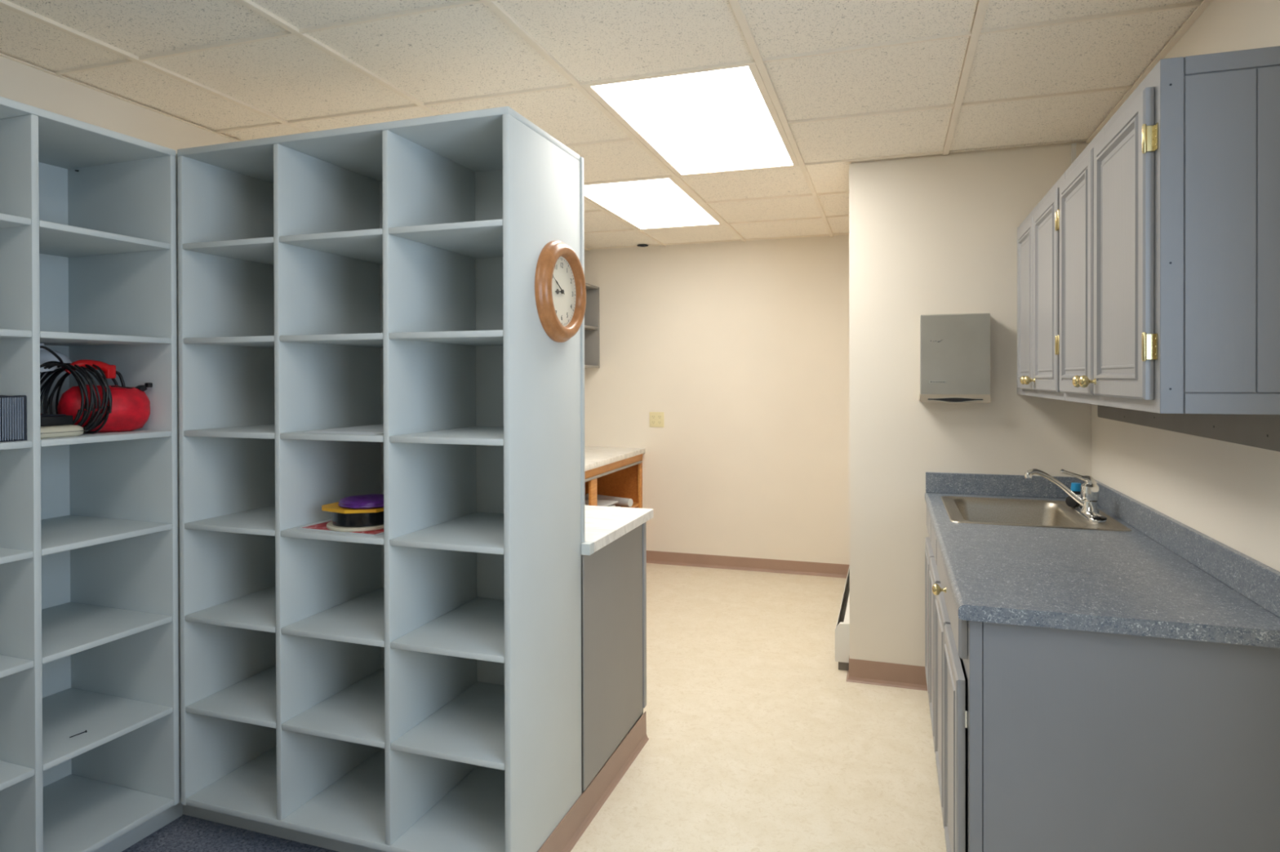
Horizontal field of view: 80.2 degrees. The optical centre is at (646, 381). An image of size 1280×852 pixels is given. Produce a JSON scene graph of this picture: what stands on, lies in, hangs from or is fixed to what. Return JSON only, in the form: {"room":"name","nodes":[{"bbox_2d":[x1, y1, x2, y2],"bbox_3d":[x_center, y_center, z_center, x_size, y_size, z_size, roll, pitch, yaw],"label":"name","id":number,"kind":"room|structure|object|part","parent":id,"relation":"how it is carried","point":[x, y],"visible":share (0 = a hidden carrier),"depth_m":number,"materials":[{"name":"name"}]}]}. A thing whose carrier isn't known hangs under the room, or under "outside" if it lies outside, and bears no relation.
{"room":"office supply room","nodes":[
{"label":"office supply room","id":0,"kind":"room"},
{"bbox_2d":[0,53,237,154],"bbox_3d":[-2.146,0.050,1.938,0.100,2.690,8.780,0,0,18],"label":"wall","id":1,"kind":"structure","parent":0,"point":[19,82],"depth_m":2.60,"materials":[{"name":"paint"}]},
{"bbox_2d":[121,814,338,851],"bbox_3d":[-1.866,1.444,0.082,1.765,0.080,5.400,0,0,18],"label":"carpet","id":2,"kind":"object","parent":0,"point":[185,833],"depth_m":2.30,"materials":[{"name":"blue carpet"}]},
{"bbox_2d":[0,96,182,851],"bbox_3d":[-1.816,0.349,1.856,0.456,2.092,1.305,0,0,19],"label":"cubby shelf","id":3,"kind":"object","parent":2,"relation":"on","point":[89,623],"depth_m":2.29,"materials":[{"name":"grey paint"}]},
{"bbox_2d":[0,395,26,442],"bbox_3d":[-1.638,0.092,1.890,0.094,0.116,0.123,0,0,19],"label":"wire basket","id":4,"kind":"object","parent":3,"relation":"on","point":[7,403],"visible":1,"depth_m":1.92,"materials":[{"name":"metal"}]},
{"bbox_3d":[-2.044,0.297,1.883,0.007,1.947,1.167,0,0,19],"label":"panel","id":5,"kind":"part","parent":3,"relation":"part of","materials":[{"name":"blue paint"}]},
{"bbox_2d":[40,425,88,438],"bbox_3d":[-1.615,0.133,2.046,0.120,0.030,0.145,0,0,19],"label":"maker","id":6,"kind":"object","parent":3,"relation":"on","point":[58,431],"visible":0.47,"depth_m":2.03,"materials":[{"name":"beige plastic"}]},
{"bbox_2d":[40,413,72,426],"bbox_3d":[-1.635,0.103,2.043,0.095,0.029,0.117,0,0,19],"label":"box","id":7,"kind":"object","parent":6,"relation":"on","point":[46,420],"visible":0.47,"depth_m":2.04,"materials":[{"name":"black plastic"}]},
{"bbox_3d":[-1.639,0.090,2.038,0.080,0.003,0.105,0,0,19],"label":"lid","id":8,"kind":"part","parent":7,"relation":"part of","materials":[{"name":"metal"}]},
{"bbox_3d":[-1.641,0.026,2.124,0.200,0.245,0.206,0,0,38],"label":"cable coil","id":9,"kind":"part","parent":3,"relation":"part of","materials":[{"name":"black rubber"}]},
{"bbox_3d":[-1.835,-0.686,1.804,0.456,0.021,1.205,0,0,19],"label":"panel","id":10,"kind":"part","parent":3,"relation":"part of","materials":[{"name":"blue paint"}]},
{"bbox_2d":[57,360,152,432],"bbox_3d":[-1.577,0.041,2.218,0.141,0.210,0.226,0,0,35],"label":"air compressor","id":11,"kind":"object","parent":3,"relation":"on","point":[131,406],"depth_m":2.20,"materials":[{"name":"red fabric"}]},
{"bbox_3d":[-1.588,-0.017,2.198,0.028,0.094,0.168,0,0,21],"label":"cable reel handle","id":12,"kind":"part","parent":11,"relation":"part of","materials":[{"name":"red plastic"}]},
{"bbox_3d":[-1.528,0.016,2.235,0.010,0.010,0.091,0,0,18],"label":"draw cord","id":13,"kind":"part","parent":11,"relation":"part of","materials":[{"name":"black rubber"}]},
{"bbox_3d":[-1.831,1.270,1.814,0.455,0.020,1.167,0,0,19],"label":"panel","id":14,"kind":"part","parent":3,"relation":"part of","materials":[{"name":"blue paint"}]},
{"bbox_3d":[-1.637,0.299,2.368,0.455,1.960,0.019,0,0,19],"label":"panel","id":15,"kind":"part","parent":3,"relation":"part of","materials":[{"name":"blue paint"}]},
{"bbox_2d":[175,106,585,851],"bbox_3d":[-0.862,0.344,2.357,1.255,2.092,0.475,0,0,19],"label":"cubby shelf","id":16,"kind":"object","parent":2,"relation":"on","point":[415,686],"visible":0.93,"depth_m":2.27,"materials":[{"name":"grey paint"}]},
{"bbox_3d":[-1.330,0.297,2.504,0.019,1.960,0.454,0,0,19],"label":"panel","id":17,"kind":"part","parent":16,"relation":"part of","materials":[{"name":"blue paint"}]},
{"bbox_2d":[296,520,383,536],"bbox_3d":[-0.846,0.422,2.235,0.280,0.003,0.196,0,0,21],"label":"leaflet","id":18,"kind":"object","parent":16,"relation":"on","point":[321,526],"visible":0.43,"depth_m":2.17,"materials":[{"name":"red paper"}]},
{"bbox_2d":[326,511,383,532],"bbox_3d":[-0.831,0.396,2.235,0.204,0.050,0.204,0,0,18],"label":"spool","id":19,"kind":"object","parent":18,"relation":"on","point":[366,522],"visible":0.65,"depth_m":2.15,"materials":[{"name":"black plastic"}]},
{"bbox_2d":[321,502,383,513],"bbox_3d":[-0.837,0.366,2.236,0.212,0.009,0.191,0,0,18],"label":"card","id":20,"kind":"object","parent":19,"relation":"on","point":[334,507],"visible":0.54,"depth_m":2.16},
{"bbox_2d":[337,493,383,509],"bbox_3d":[-0.815,0.349,2.233,0.172,0.024,0.172,0,0,18],"label":"roll","id":21,"kind":"object","parent":20,"relation":"on","point":[372,500],"visible":0.78,"depth_m":2.17,"materials":[{"name":"purple plastic"}]},
{"bbox_2d":[304,423,383,435],"bbox_3d":[-0.799,0.142,2.311,0.272,0.005,0.382,0,0,18],"label":"paper","id":22,"kind":"object","parent":16,"relation":"on","point":[375,429],"visible":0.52,"depth_m":2.20,"materials":[{"name":"white paper"}]},
{"bbox_3d":[-0.805,1.265,2.333,1.084,0.020,0.454,0,0,19],"label":"panel","id":23,"kind":"part","parent":16,"relation":"part of","materials":[{"name":"blue paint"}]},
{"bbox_3d":[-0.810,-0.692,2.322,1.122,0.021,0.455,0,0,19],"label":"panel","id":24,"kind":"part","parent":16,"relation":"part of","materials":[{"name":"blue paint"}]},
{"bbox_3d":[-0.736,0.290,2.539,1.084,1.947,0.008,0,0,19],"label":"panel","id":25,"kind":"part","parent":16,"relation":"part of","materials":[{"name":"grey wood"}]},
{"bbox_3d":[-0.284,0.353,2.152,0.019,2.073,0.454,0,0,19],"label":"panel","id":26,"kind":"part","parent":16,"relation":"part of","materials":[{"name":"blue paint"}]},
{"bbox_2d":[534,240,586,342],"bbox_3d":[-0.240,-0.261,2.196,0.037,0.293,0.293,0,0,19],"label":"wall clock","id":27,"kind":"object","parent":16,"relation":"attached to","point":[560,287],"visible":1,"depth_m":2.17,"materials":[{"name":"brown wood"}]},
{"bbox_3d":[-0.207,-0.099,2.374,0.023,1.201,0.020,0,0,19],"label":"corner post","id":28,"kind":"part","parent":16,"relation":"part of","materials":[{"name":"blue paint"}]},
{"bbox_2d":[584,283,599,368],"bbox_3d":[-0.786,-0.414,5.274,0.451,0.623,1.370,0,0,18],"label":"wall shelf","id":29,"kind":"object","parent":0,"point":[592,337],"visible":0.2,"depth_m":5.86,"materials":[{"name":"grey paint"}]},
{"bbox_3d":[-0.787,-0.717,5.273,0.451,0.018,1.334,0,0,18],"label":"panel","id":30,"kind":"part","parent":29,"relation":"part of","materials":[{"name":"grey paint"}]},
{"bbox_3d":[-0.785,-0.113,5.276,0.451,0.020,1.334,0,0,18],"label":"panel","id":31,"kind":"part","parent":29,"relation":"part of","materials":[{"name":"grey paint"}]},
{"bbox_2d":[0,0,1213,251],"bbox_3d":[-0.486,-1.144,1.399,3.592,0.304,8.780,0,0,18],"label":"ceiling","id":32,"kind":"structure","parent":0,"point":[846,82],"depth_m":2.42,"materials":[{"name":"tile"}]},
{"bbox_2d":[636,244,648,247],"bbox_3d":[-0.030,-1.016,5.674,0.084,0.012,0.084,0,0,18],"label":"sprinkler","id":33,"kind":"object","parent":32,"relation":"attached to","point":[642,245],"visible":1,"depth_m":5.66,"materials":[{"name":"metal"}]},
{"bbox_2d":[583,177,724,230],"bbox_3d":[0.035,-1.062,4.403,0.584,0.103,1.206,0,0,18],"label":"ceiling light","id":34,"kind":"object","parent":32,"relation":"attached to","point":[663,202],"visible":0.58,"depth_m":4.32,"materials":[{"name":"plastic"}]},
{"bbox_2d":[582,63,799,176],"bbox_3d":[0.246,-1.055,3.055,0.589,0.103,1.206,0,0,18],"label":"ceiling light","id":35,"kind":"object","parent":32,"relation":"attached to","point":[723,119],"visible":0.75,"depth_m":2.90,"materials":[{"name":"plastic"}]},
{"bbox_2d":[584,235,849,564],"bbox_3d":[0.372,0.024,5.688,2.405,2.690,0.100,0,0,18],"label":"wall","id":36,"kind":"structure","parent":0,"point":[742,348],"depth_m":5.56,"materials":[{"name":"paint"}]},
{"bbox_2d":[649,412,663,427],"bbox_3d":[0.075,0.284,5.728,0.115,0.114,0.008,0,0,18],"label":"electrical outlet","id":37,"kind":"object","parent":36,"relation":"attached to","point":[656,419],"visible":1,"depth_m":5.73,"materials":[{"name":"beige plastic"}]},
{"bbox_2d":[646,550,848,577],"bbox_3d":[0.357,1.324,5.640,2.405,0.092,0.015,0,0,18],"label":"baseboard","id":38,"kind":"structure","parent":36,"relation":"attached to","point":[784,566],"depth_m":5.52,"materials":[{"name":"plastic"}]},
{"bbox_2d":[570,563,946,851],"bbox_3d":[-0.480,1.434,1.412,3.592,0.080,8.780,0,0,18],"label":"floor","id":39,"kind":"structure","parent":0,"point":[763,744],"depth_m":2.94,"materials":[{"name":"tile"}]},
{"bbox_2d":[584,453,642,508],"bbox_3d":[-0.733,0.960,4.850,0.809,0.832,2.178,0,0,18],"label":"base cabinet","id":40,"kind":"object","parent":39,"relation":"on","point":[623,478],"visible":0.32,"depth_m":5.76,"materials":[{"name":"brown wood"}]},
{"bbox_2d":[585,499,619,506],"bbox_3d":[-0.397,0.873,5.113,0.309,0.085,0.494,0,0,18],"label":"paper stack","id":41,"kind":"object","parent":40,"relation":"on","point":[600,503],"visible":0.1,"depth_m":5.22,"materials":[{"name":"white paper"}]},
{"bbox_2d":[585,493,632,506],"bbox_3d":[-0.284,0.881,5.671,0.422,0.060,0.060,0,0,38],"label":"paper roll","id":42,"kind":"object","parent":40,"relation":"on","point":[626,502],"visible":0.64,"depth_m":5.59,"materials":[{"name":"white paper"}]},
{"bbox_3d":[-0.362,0.606,4.713,0.012,0.016,2.148,0,0,18],"label":"edge rail","id":43,"kind":"part","parent":40,"relation":"part of","materials":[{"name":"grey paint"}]},
{"bbox_3d":[-0.373,0.573,4.732,0.020,0.057,2.178,0,0,18],"label":"rail","id":44,"kind":"part","parent":40,"relation":"part of","materials":[{"name":"brown wood"}]},
{"bbox_2d":[584,446,645,471],"bbox_3d":[-0.734,0.526,4.838,0.816,0.036,2.199,0,0,18],"label":"countertop","id":45,"kind":"structure","parent":40,"relation":"on","point":[595,457],"depth_m":5.31,"materials":[{"name":"white laminate"}]},
{"bbox_2d":[581,521,646,793],"bbox_3d":[-0.483,0.962,2.787,0.816,0.850,0.622,0,0,18],"label":"base cabinet","id":46,"kind":"object","parent":39,"relation":"on","point":[614,577],"visible":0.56,"depth_m":2.60,"materials":[{"name":"grey paint"}]},
{"bbox_2d":[537,711,648,851],"bbox_3d":[-0.167,1.335,2.443,0.015,0.106,1.064,0,0,19],"label":"baseboard","id":47,"kind":"structure","parent":46,"relation":"attached to","point":[566,835],"depth_m":2.47,"materials":[{"name":"plastic"}]},
{"bbox_2d":[581,505,653,555],"bbox_3d":[-0.482,0.517,2.793,0.856,0.035,0.664,0,0,18],"label":"countertop","id":48,"kind":"structure","parent":46,"relation":"on","point":[604,525],"depth_m":2.71,"materials":[{"name":"white laminate"}]},
{"bbox_2d":[924,506,940,753],"bbox_3d":[1.435,0.956,2.917,0.662,0.850,0.816,0,0,18],"label":"base cabinet","id":49,"kind":"object","parent":39,"relation":"on","point":[931,575],"visible":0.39,"depth_m":2.95,"materials":[{"name":"grey paint"}]},
{"bbox_3d":[1.190,0.588,3.184,0.019,0.100,0.375,0,0,18],"label":"drawer","id":50,"kind":"part","parent":49,"relation":"part of","materials":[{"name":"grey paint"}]},
{"bbox_3d":[1.186,0.992,3.188,0.022,0.607,0.375,0,0,18],"label":"door","id":51,"kind":"part","parent":49,"relation":"part of","materials":[{"name":"grey paint"}]},
{"bbox_3d":[1.071,0.591,2.813,0.019,0.100,0.365,0,0,18],"label":"drawer","id":52,"kind":"part","parent":49,"relation":"part of","materials":[{"name":"grey paint"}]},
{"bbox_3d":[1.067,0.994,2.820,0.022,0.607,0.370,0,0,18],"label":"door","id":53,"kind":"part","parent":49,"relation":"part of","materials":[{"name":"grey paint"}]},
{"bbox_2d":[932,543,1279,851],"bbox_3d":[1.155,0.961,2.092,0.692,0.850,0.920,0,0,18],"label":"base cabinet","id":54,"kind":"object","parent":39,"relation":"on","point":[1048,740],"visible":0.8,"depth_m":1.66,"materials":[{"name":"grey paint"}]},
{"bbox_3d":[0.840,0.597,2.181,0.038,0.033,0.033,0,0,18],"label":"knob","id":55,"kind":"part","parent":54,"relation":"part of","materials":[{"name":"gold metal"}]},
{"bbox_3d":[0.935,0.997,2.405,0.022,0.607,0.430,0,0,18],"label":"door","id":56,"kind":"part","parent":54,"relation":"part of","materials":[{"name":"grey paint"}]},
{"bbox_3d":[0.872,0.594,2.190,0.019,0.100,0.873,0,0,18],"label":"drawer","id":57,"kind":"part","parent":54,"relation":"part of","materials":[{"name":"grey paint"}]},
{"bbox_3d":[0.798,0.999,1.980,0.022,0.607,0.423,0,0,18],"label":"door","id":58,"kind":"part","parent":54,"relation":"part of","materials":[{"name":"grey paint"}]},
{"bbox_3d":[0.890,0.926,2.177,0.020,0.780,0.918,0,0,18],"label":"frame","id":59,"kind":"part","parent":54,"relation":"part of","materials":[{"name":"grey paint"}]},
{"bbox_2d":[924,471,1279,648],"bbox_3d":[1.289,0.470,2.461,0.660,0.125,1.769,0,0,18],"label":"countertop","id":60,"kind":"structure","parent":54,"relation":"on","point":[1164,577],"depth_m":1.95,"materials":[{"name":"blue laminate"}]},
{"bbox_2d":[940,496,1131,531],"bbox_3d":[1.440,0.573,2.897,0.563,0.162,0.620,0,0,18],"label":"sink","id":61,"kind":"object","parent":60,"relation":"in","point":[960,509],"visible":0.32,"depth_m":3.13,"materials":[{"name":"metal"}]},
{"bbox_2d":[1065,496,1080,507],"bbox_3d":[1.666,0.469,2.970,0.032,0.049,0.049,0,0,-34],"label":"stopper","id":62,"kind":"object","parent":61,"relation":"on","point":[1070,502],"visible":0.62,"depth_m":2.96,"materials":[{"name":"black rubber"}]},
{"bbox_2d":[1071,482,1081,506],"bbox_3d":[1.714,0.447,3.034,0.048,0.091,0.048,0,0,18],"label":"dish soap bottle","id":63,"kind":"object","parent":61,"relation":"on","point":[1075,486],"visible":0.54,"depth_m":3.02,"materials":[{"name":"blue plastic"}]},
{"bbox_2d":[1024,468,1106,523],"bbox_3d":[1.537,0.408,2.820,0.251,0.172,0.267,0,0,18],"label":"faucet","id":64,"kind":"object","parent":60,"relation":"on","point":[1090,491],"visible":1,"depth_m":2.78,"materials":[{"name":"silver metal"}]},
{"bbox_3d":[1.514,0.391,2.817,0.211,0.134,0.026,0,0,11],"label":"spout","id":65,"kind":"part","parent":64,"relation":"part of","materials":[{"name":"silver metal"}]},
{"bbox_3d":[1.592,0.354,2.805,0.123,0.063,0.038,0,0,18],"label":"lever","id":66,"kind":"part","parent":64,"relation":"part of","materials":[{"name":"silver metal"}]},
{"bbox_3d":[1.629,0.484,2.794,0.058,0.020,0.262,0,0,18],"label":"plate","id":67,"kind":"part","parent":64,"relation":"part of","materials":[{"name":"silver metal"}]},
{"bbox_3d":[1.045,0.964,1.655,0.634,0.850,0.020,0,0,18],"label":"panel","id":68,"kind":"part","parent":54,"relation":"part of","materials":[{"name":"grey paint"}]},
{"bbox_2d":[848,141,1091,666],"bbox_3d":[1.751,0.028,4.270,1.087,2.690,1.960,0,0,18],"label":"wall partition","id":69,"kind":"structure","parent":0,"point":[937,233],"depth_m":3.41,"materials":[{"name":"paint"}]},
{"bbox_2d":[835,564,849,671],"bbox_3d":[1.183,1.258,4.396,0.071,0.232,1.640,0,0,18],"label":"baseboard heater","id":70,"kind":"object","parent":69,"relation":"attached to","point":[842,627],"visible":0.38,"depth_m":3.62,"materials":[{"name":"white metal"}]},
{"bbox_3d":[1.153,1.248,4.406,0.005,0.152,1.580,0,0,18],"label":"panel","id":71,"kind":"part","parent":70,"relation":"part of","materials":[{"name":"white metal"}]},
{"bbox_3d":[1.201,1.233,4.390,0.034,0.182,1.580,0,0,18],"label":"panel","id":72,"kind":"part","parent":70,"relation":"part of","materials":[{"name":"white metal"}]},
{"bbox_2d":[845,655,927,690],"bbox_3d":[1.151,1.327,3.580,0.395,0.102,0.295,0,0,18],"label":"baseboard","id":73,"kind":"structure","parent":69,"relation":"attached to","point":[860,671],"depth_m":3.46,"materials":[{"name":"plastic"}]},
{"bbox_2d":[918,313,991,403],"bbox_3d":[1.341,-0.102,3.317,0.286,0.382,0.101,0,0,18],"label":"paper towel dispenser","id":74,"kind":"object","parent":69,"relation":"attached to","point":[955,348],"visible":1,"depth_m":3.27,"materials":[{"name":"metal"}]},
{"bbox_3d":[1.261,0.000,3.294,0.070,0.012,0.001,0,0,18],"label":"label plate","id":75,"kind":"part","parent":74,"relation":"part of","materials":[{"name":"silver metal"}]},
{"bbox_2d":[918,394,991,403],"bbox_3d":[1.341,0.072,3.319,0.286,0.036,0.099,0,0,18],"label":"paper towel dispenser slot","id":76,"kind":"object","parent":74,"relation":"on","point":[959,398],"depth_m":3.27,"materials":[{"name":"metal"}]},
{"bbox_2d":[1091,0,1279,572],"bbox_3d":[0.880,0.053,-0.061,0.100,2.690,6.820,0,0,18],"label":"wall","id":77,"kind":"structure","parent":0,"point":[1227,492],"depth_m":2.00,"materials":[{"name":"paint"}]},
{"bbox_2d":[1017,172,1065,400],"bbox_3d":[1.564,-0.303,2.800,0.342,0.719,0.944,0,0,18],"label":"upper cabinet","id":78,"kind":"object","parent":77,"relation":"attached to","point":[1038,234],"visible":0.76,"depth_m":2.71,"materials":[{"name":"grey paint"}]},
{"bbox_3d":[1.492,-0.295,2.985,0.022,0.648,0.364,0,0,18],"label":"door","id":79,"kind":"part","parent":78,"relation":"part of","materials":[{"name":"grey paint"}]},
{"bbox_3d":[1.420,-0.006,2.847,0.038,0.033,0.033,0,0,18],"label":"knob","id":80,"kind":"part","parent":78,"relation":"part of","materials":[{"name":"gold metal"}]},
{"bbox_3d":[1.397,-0.006,2.776,0.038,0.033,0.033,0,0,18],"label":"knob","id":81,"kind":"part","parent":78,"relation":"part of","materials":[{"name":"gold metal"}]},
{"bbox_3d":[1.369,-0.293,2.601,0.022,0.648,0.403,0,0,18],"label":"door","id":82,"kind":"part","parent":78,"relation":"part of","materials":[{"name":"grey paint"}]},
{"bbox_2d":[1057,45,1279,414],"bbox_3d":[1.285,-0.298,1.928,0.342,0.719,0.884,0,0,18],"label":"upper cabinet","id":83,"kind":"object","parent":77,"relation":"attached to","point":[1168,219],"visible":1,"depth_m":1.53,"materials":[{"name":"grey paint"}]},
{"bbox_3d":[1.158,-0.002,2.028,0.038,0.033,0.033,0,0,18],"label":"knob","id":84,"kind":"part","parent":83,"relation":"part of","materials":[{"name":"gold metal"}]},
{"bbox_3d":[1.234,-0.290,2.180,0.022,0.648,0.396,0,0,18],"label":"door","id":85,"kind":"part","parent":83,"relation":"part of","materials":[{"name":"grey paint"}]},
{"bbox_3d":[1.135,-0.001,1.957,0.038,0.033,0.033,0,0,18],"label":"knob","id":86,"kind":"part","parent":83,"relation":"part of","materials":[{"name":"gold metal"}]},
{"bbox_3d":[1.187,-0.298,1.960,0.020,0.719,0.880,0,0,18],"label":"frame","id":87,"kind":"part","parent":83,"relation":"part of","materials":[{"name":"grey paint"}]},
{"bbox_3d":[1.104,-0.288,1.775,0.022,0.648,0.414,0,0,18],"label":"door","id":88,"kind":"part","parent":83,"relation":"part of","materials":[{"name":"grey paint"}]},
{"bbox_3d":[1.181,-0.295,1.509,0.284,0.719,0.020,0,0,18],"label":"panel","id":89,"kind":"part","parent":83,"relation":"part of","materials":[{"name":"grey paint"}]},
{"bbox_2d":[1097,404,1279,452],"bbox_3d":[1.558,0.103,2.250,0.020,0.083,1.635,0,0,18],"label":"wall rail","id":90,"kind":"object","parent":77,"relation":"attached to","point":[1260,431],"visible":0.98,"depth_m":1.92,"materials":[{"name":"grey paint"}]}
]}

